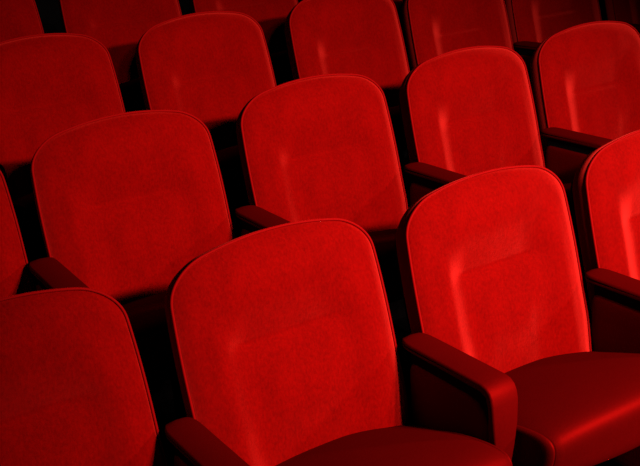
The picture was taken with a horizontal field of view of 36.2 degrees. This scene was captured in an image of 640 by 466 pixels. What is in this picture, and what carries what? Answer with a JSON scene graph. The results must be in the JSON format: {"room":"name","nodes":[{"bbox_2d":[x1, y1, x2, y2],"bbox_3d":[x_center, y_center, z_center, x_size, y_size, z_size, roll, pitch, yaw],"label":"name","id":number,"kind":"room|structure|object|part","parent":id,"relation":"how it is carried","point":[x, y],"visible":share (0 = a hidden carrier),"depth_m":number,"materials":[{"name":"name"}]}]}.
{"room":"auditorium","nodes":[
{"label":"auditorium","id":0,"kind":"room"},
{"bbox_2d":[35,0,403,33],"bbox_3d":[-1.577,-1.812,5.561,7.400,3.350,0.120,-16,22,-29],"label":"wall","id":1,"kind":"structure","parent":0,"point":[48,10],"depth_m":5.67,"materials":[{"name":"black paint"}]},
{"bbox_2d":[25,158,591,451],"bbox_3d":[0.895,0.564,2.457,7.400,0.564,8.700,-16,22,-29],"label":"floor","id":2,"kind":"structure","parent":0,"point":[161,393],"depth_m":3.09,"materials":[{"name":"carpet"}]},
{"bbox_2d":[0,164,9,193],"bbox_3d":[-0.963,0.072,2.926,0.069,0.612,0.318,-16,22,-29],"label":"armrest","id":3,"kind":"object","parent":2,"relation":"on","point":[2,169],"visible":0.06,"depth_m":2.73,"materials":[{"name":"red fabric"}]},
{"bbox_2d":[0,171,34,297],"bbox_3d":[-0.833,0.306,2.199,0.496,0.910,0.551,-16,22,-29],"label":"seat","id":4,"kind":"object","parent":2,"relation":"on","point":[15,275],"visible":0.28,"depth_m":2.35,"materials":[{"name":"red fabric"}]},
{"bbox_2d":[0,0,43,41],"bbox_3d":[-1.151,-0.438,3.549,0.496,0.910,0.551,-16,22,-29],"label":"seat","id":5,"kind":"object","parent":2,"relation":"on","point":[18,18],"visible":0.21,"depth_m":3.66,"materials":[{"name":"red fabric"}]},
{"bbox_2d":[29,257,88,290],"bbox_3d":[-0.586,0.384,2.370,0.069,0.612,0.318,-16,22,-28],"label":"armrest","id":6,"kind":"object","parent":2,"relation":"on","point":[49,273],"visible":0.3,"depth_m":2.28,"materials":[{"name":"red fabric"}]},
{"bbox_3d":[-0.585,0.351,2.351,0.064,0.447,0.249,-16,22,-28],"label":"panel","id":7,"kind":"part","parent":6,"relation":"part of","materials":[{"name":"red fabric"}]},
{"bbox_2d":[0,33,124,253],"bbox_3d":[-0.748,-0.136,3.017,0.496,0.910,0.551,-16,23,-30],"label":"seat","id":8,"kind":"object","parent":2,"relation":"on","point":[51,83],"visible":0.5,"depth_m":3.04,"materials":[{"name":"red fabric"}]},
{"bbox_2d":[12,193,42,243],"bbox_3d":[-0.711,-0.120,2.964,0.473,0.166,0.416,-16,23,-30],"label":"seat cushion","id":9,"kind":"object","parent":8,"relation":"on","point":[24,204],"depth_m":2.74,"materials":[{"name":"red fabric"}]},
{"bbox_2d":[0,287,167,465],"bbox_3d":[-0.426,0.597,1.674,0.496,0.910,0.551,-16,23,-30],"label":"seat","id":10,"kind":"object","parent":2,"relation":"on","point":[74,390],"visible":1,"depth_m":1.76,"materials":[{"name":"red fabric"}]},
{"bbox_2d":[58,0,181,111],"bbox_3d":[-0.663,-0.576,3.826,0.496,0.910,0.551,-16,23,-30],"label":"seat","id":11,"kind":"object","parent":2,"relation":"on","point":[119,25],"visible":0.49,"depth_m":3.85,"materials":[{"name":"red fabric"}]},
{"bbox_2d":[119,78,145,111],"bbox_3d":[-0.626,-0.560,3.773,0.473,0.166,0.416,-16,23,-30],"label":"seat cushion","id":12,"kind":"object","parent":11,"relation":"on","point":[130,88],"depth_m":3.54,"materials":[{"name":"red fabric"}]},
{"bbox_2d":[30,110,234,465],"bbox_3d":[-0.370,0.178,2.453,0.496,0.910,0.551,-15,22,-28],"label":"seat","id":13,"kind":"object","parent":2,"relation":"on","point":[125,201],"visible":0.68,"depth_m":2.48,"materials":[{"name":"red fabric"}]},
{"bbox_3d":[-0.469,-0.021,2.534,0.491,0.566,0.196,-15,22,-28],"label":"backrest","id":14,"kind":"part","parent":13,"relation":"part of","materials":[{"name":"red fabric"}]},
{"bbox_2d":[121,291,175,376],"bbox_3d":[-0.336,0.196,2.398,0.473,0.166,0.416,-15,22,-28],"label":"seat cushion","id":15,"kind":"object","parent":13,"relation":"on","point":[145,310],"depth_m":2.19,"materials":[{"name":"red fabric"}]},
{"bbox_2d":[135,11,276,223],"bbox_3d":[-0.261,-0.270,3.297,0.496,0.910,0.551,-17,23,-31],"label":"seat","id":16,"kind":"object","parent":2,"relation":"on","point":[207,66],"visible":0.59,"depth_m":3.32,"materials":[{"name":"red fabric"}]},
{"bbox_3d":[-0.369,-0.467,3.372,0.491,0.566,0.196,-17,23,-31],"label":"backrest","id":17,"kind":"part","parent":16,"relation":"part of","materials":[{"name":"red fabric"}]},
{"bbox_2d":[216,145,245,194],"bbox_3d":[-0.222,-0.254,3.244,0.473,0.166,0.416,-17,23,-31],"label":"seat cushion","id":18,"kind":"object","parent":16,"relation":"on","point":[228,157],"depth_m":3.01,"materials":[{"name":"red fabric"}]},
{"bbox_2d":[165,417,249,465],"bbox_3d":[-0.173,0.678,1.857,0.069,0.612,0.318,-16,23,-30],"label":"armrest","id":19,"kind":"object","parent":2,"relation":"on","point":[194,444],"visible":1,"depth_m":1.79,"materials":[{"name":"red fabric"}]},
{"bbox_3d":[-0.172,0.645,1.839,0.064,0.447,0.249,-16,23,-30],"label":"panel","id":20,"kind":"part","parent":19,"relation":"part of","materials":[{"name":"red fabric"}]},
{"bbox_2d":[189,0,297,85],"bbox_3d":[-0.202,-0.709,4.096,0.496,0.910,0.551,-16,22,-29],"label":"seat","id":21,"kind":"object","parent":2,"relation":"on","point":[271,15],"visible":0.3,"depth_m":4.17,"materials":[{"name":"red fabric"}]},
{"bbox_3d":[-0.304,-0.907,4.174,0.491,0.566,0.196,-16,22,-29],"label":"backrest","id":22,"kind":"part","parent":21,"relation":"part of","materials":[{"name":"red fabric"}]},
{"bbox_2d":[269,50,292,85],"bbox_3d":[-0.165,-0.693,4.042,0.473,0.166,0.416,-16,22,-29],"label":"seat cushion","id":23,"kind":"object","parent":21,"relation":"on","point":[279,58],"depth_m":3.83,"materials":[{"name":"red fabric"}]},
{"bbox_2d":[235,205,289,235],"bbox_3d":[-0.112,0.250,2.640,0.069,0.612,0.318,-16,22,-28],"label":"armrest","id":24,"kind":"object","parent":2,"relation":"on","point":[253,218],"visible":0.16,"depth_m":2.57,"materials":[{"name":"red fabric"}]},
{"bbox_3d":[-0.111,0.216,2.622,0.064,0.447,0.249,-16,22,-28],"label":"panel","id":25,"kind":"part","parent":24,"relation":"part of","materials":[{"name":"red fabric"}]},
{"bbox_2d":[236,73,410,401],"bbox_3d":[0.117,0.038,2.739,0.496,0.910,0.551,-16,22,-28],"label":"seat","id":26,"kind":"object","parent":2,"relation":"on","point":[318,146],"visible":0.69,"depth_m":2.77,"materials":[{"name":"red fabric"}]},
{"bbox_3d":[0.016,-0.162,2.819,0.491,0.566,0.196,-16,22,-28],"label":"backrest","id":27,"kind":"part","parent":26,"relation":"part of","materials":[{"name":"red fabric"}]},
{"bbox_2d":[368,228,401,297],"bbox_3d":[0.152,0.054,2.684,0.473,0.166,0.416,-16,22,-28],"label":"seat cushion","id":28,"kind":"object","parent":26,"relation":"on","point":[383,239],"depth_m":2.49,"materials":[{"name":"red fabric"}]},
{"bbox_2d":[164,218,511,465],"bbox_3d":[0.047,0.467,1.951,0.496,0.910,0.551,-16,22,-30],"label":"seat","id":29,"kind":"object","parent":2,"relation":"on","point":[283,341],"visible":0.99,"depth_m":1.98,"materials":[{"name":"red fabric"}]},
{"bbox_3d":[-0.057,0.269,2.028,0.491,0.566,0.196,-16,22,-30],"label":"backrest","id":30,"kind":"part","parent":29,"relation":"part of","materials":[{"name":"red fabric"}]},
{"bbox_2d":[276,424,511,465],"bbox_3d":[0.084,0.484,1.897,0.473,0.166,0.416,-16,22,-30],"label":"seat cushion","id":31,"kind":"object","parent":29,"relation":"on","point":[296,444],"depth_m":1.95,"materials":[{"name":"red fabric"}]},
{"bbox_2d":[284,0,409,171],"bbox_3d":[0.225,-0.417,3.566,0.496,0.910,0.551,-17,23,-31],"label":"seat","id":32,"kind":"object","parent":2,"relation":"on","point":[362,37],"visible":0.56,"depth_m":3.59,"materials":[{"name":"red fabric"}]},
{"bbox_3d":[0.119,-0.615,3.642,0.491,0.566,0.196,-17,23,-31],"label":"backrest","id":33,"kind":"part","parent":32,"relation":"part of","materials":[{"name":"red fabric"}]},
{"bbox_2d":[388,106,405,149],"bbox_3d":[0.263,-0.401,3.513,0.473,0.166,0.416,-17,23,-31],"label":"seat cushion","id":34,"kind":"object","parent":32,"relation":"on","point":[394,111],"depth_m":3.30,"materials":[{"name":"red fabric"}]},
{"bbox_2d":[393,0,410,70],"bbox_3d":[0.268,-0.845,4.370,0.496,0.910,0.551,-16,22,-29],"label":"seat","id":35,"kind":"object","parent":2,"relation":"on","point":[398,3],"visible":0.02,"depth_m":4.52,"materials":[{"name":"red fabric"}]},
{"bbox_3d":[0.164,-1.043,4.448,0.491,0.566,0.196,-16,22,-29],"label":"backrest","id":36,"kind":"part","parent":35,"relation":"part of","materials":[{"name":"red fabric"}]},
{"bbox_2d":[402,30,408,62],"bbox_3d":[0.304,-0.828,4.316,0.473,0.166,0.416,-16,22,-29],"label":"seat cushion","id":37,"kind":"object","parent":35,"relation":"on","point":[402,30],"depth_m":4.12,"materials":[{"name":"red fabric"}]},
{"bbox_2d":[404,162,465,204],"bbox_3d":[0.370,0.112,2.917,0.069,0.612,0.318,-16,22,-28],"label":"armrest","id":38,"kind":"object","parent":2,"relation":"on","point":[425,178],"visible":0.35,"depth_m":2.85,"materials":[{"name":"red fabric"}]},
{"bbox_3d":[0.371,0.079,2.899,0.064,0.447,0.249,-16,22,-28],"label":"panel","id":39,"kind":"part","parent":38,"relation":"part of","materials":[{"name":"black plastic"}]},
{"bbox_2d":[402,0,513,69],"bbox_3d":[0.671,-0.543,3.834,0.496,0.910,0.551,-16,22,-29],"label":"seat","id":40,"kind":"object","parent":2,"relation":"on","point":[432,28],"visible":0.3,"depth_m":3.85,"materials":[{"name":"red fabric"}]},
{"bbox_2d":[402,333,517,459],"bbox_3d":[0.299,0.544,2.127,0.069,0.612,0.318,-16,22,-29],"label":"armrest","id":41,"kind":"object","parent":2,"relation":"on","point":[452,390],"visible":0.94,"depth_m":2.00,"materials":[{"name":"red fabric"}]},
{"bbox_3d":[0.300,0.511,2.109,0.064,0.447,0.249,-16,22,-29],"label":"panel","id":42,"kind":"part","parent":41,"relation":"part of","materials":[{"name":"black plastic"}]},
{"bbox_2d":[399,46,576,240],"bbox_3d":[0.593,-0.095,3.010,0.496,0.910,0.551,-16,22,-29],"label":"seat","id":43,"kind":"object","parent":2,"relation":"on","point":[467,111],"visible":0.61,"depth_m":3.04,"materials":[{"name":"red fabric"}]},
{"bbox_3d":[0.492,-0.293,3.089,0.491,0.566,0.196,-16,22,-29],"label":"backrest","id":44,"kind":"part","parent":43,"relation":"part of","materials":[{"name":"red fabric"}]},
{"bbox_2d":[563,183,575,236],"bbox_3d":[0.629,-0.078,2.955,0.473,0.166,0.416,-16,22,-29],"label":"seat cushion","id":45,"kind":"object","parent":43,"relation":"on","point":[566,186],"depth_m":2.79,"materials":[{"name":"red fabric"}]},
{"bbox_2d":[395,165,639,465],"bbox_3d":[0.521,0.338,2.217,0.496,0.910,0.551,-16,22,-29],"label":"seat","id":46,"kind":"object","parent":2,"relation":"on","point":[488,263],"visible":0.88,"depth_m":2.21,"materials":[{"name":"red fabric"}]},
{"bbox_3d":[0.419,0.140,2.295,0.491,0.566,0.196,-16,22,-29],"label":"backrest","id":47,"kind":"part","parent":46,"relation":"part of","materials":[{"name":"red fabric"}]},
{"bbox_2d":[505,351,639,465],"bbox_3d":[0.557,0.355,2.162,0.473,0.166,0.416,-16,22,-29],"label":"seat cushion","id":48,"kind":"object","parent":46,"relation":"on","point":[576,408],"depth_m":1.99,"materials":[{"name":"red fabric"}]},
{"bbox_2d":[513,41,539,75],"bbox_3d":[0.914,-0.467,4.014,0.069,0.612,0.318,-16,22,-28],"label":"armrest","id":49,"kind":"object","parent":2,"relation":"on","point":[526,48],"visible":0.15,"depth_m":3.97,"materials":[{"name":"red fabric"}]},
{"bbox_3d":[0.915,-0.500,3.996,0.064,0.447,0.249,-16,22,-28],"label":"panel","id":50,"kind":"part","parent":49,"relation":"part of","materials":[{"name":"black plastic"}]},
{"bbox_2d":[504,0,601,53],"bbox_3d":[1.119,-0.677,4.120,0.496,0.910,0.551,-16,22,-28],"label":"seat","id":51,"kind":"object","parent":2,"relation":"on","point":[529,20],"visible":0.3,"depth_m":4.13,"materials":[{"name":"red fabric"}]},
{"bbox_2d":[541,127,611,321],"bbox_3d":[0.838,-0.022,3.187,0.069,0.612,0.318,-15,22,-28],"label":"armrest","id":52,"kind":"object","parent":2,"relation":"on","point":[566,150],"visible":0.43,"depth_m":3.11,"materials":[{"name":"red fabric"}]},
{"bbox_3d":[0.839,-0.055,3.169,0.064,0.447,0.249,-15,22,-28],"label":"panel","id":53,"kind":"part","parent":52,"relation":"part of","materials":[{"name":"red fabric"}]},
{"bbox_2d":[529,21,639,167],"bbox_3d":[1.050,-0.231,3.284,0.496,0.910,0.551,-15,22,-27],"label":"seat","id":54,"kind":"object","parent":2,"relation":"on","point":[584,78],"visible":0.7,"depth_m":3.31,"materials":[{"name":"red fabric"}]},
{"bbox_2d":[570,130,639,322],"bbox_3d":[0.986,0.209,2.484,0.496,0.910,0.551,-16,22,-29],"label":"seat","id":55,"kind":"object","parent":2,"relation":"on","point":[605,187],"visible":0.73,"depth_m":2.44,"materials":[{"name":"red fabric"}]},
{"bbox_2d":[585,268,639,465],"bbox_3d":[0.769,0.412,2.392,0.069,0.612,0.318,-16,22,-29],"label":"armrest","id":56,"kind":"object","parent":2,"relation":"on","point":[616,300],"visible":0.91,"depth_m":2.34,"materials":[{"name":"red fabric"}]},
{"bbox_2d":[602,0,639,23],"bbox_3d":[1.608,-0.815,4.391,0.496,0.910,0.551,-16,22,-30],"label":"seat","id":57,"kind":"object","parent":2,"relation":"on","point":[627,11],"visible":0.31,"depth_m":4.34,"materials":[{"name":"red fabric"}]},
{"bbox_2d":[628,23,639,33],"bbox_3d":[1.385,-0.602,4.288,0.069,0.612,0.318,-16,22,-28],"label":"armrest","id":58,"kind":"object","parent":2,"relation":"on","point":[636,26],"visible":0.02,"depth_m":4.16,"materials":[{"name":"red fabric"}]},
{"bbox_2d":[598,0,604,20],"bbox_3d":[3.916,-1.665,3.868,0.120,3.350,8.820,-16,22,-29],"label":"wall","id":59,"kind":"structure","parent":0,"point":[600,1],"depth_m":7.04,"materials":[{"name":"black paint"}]}
]}

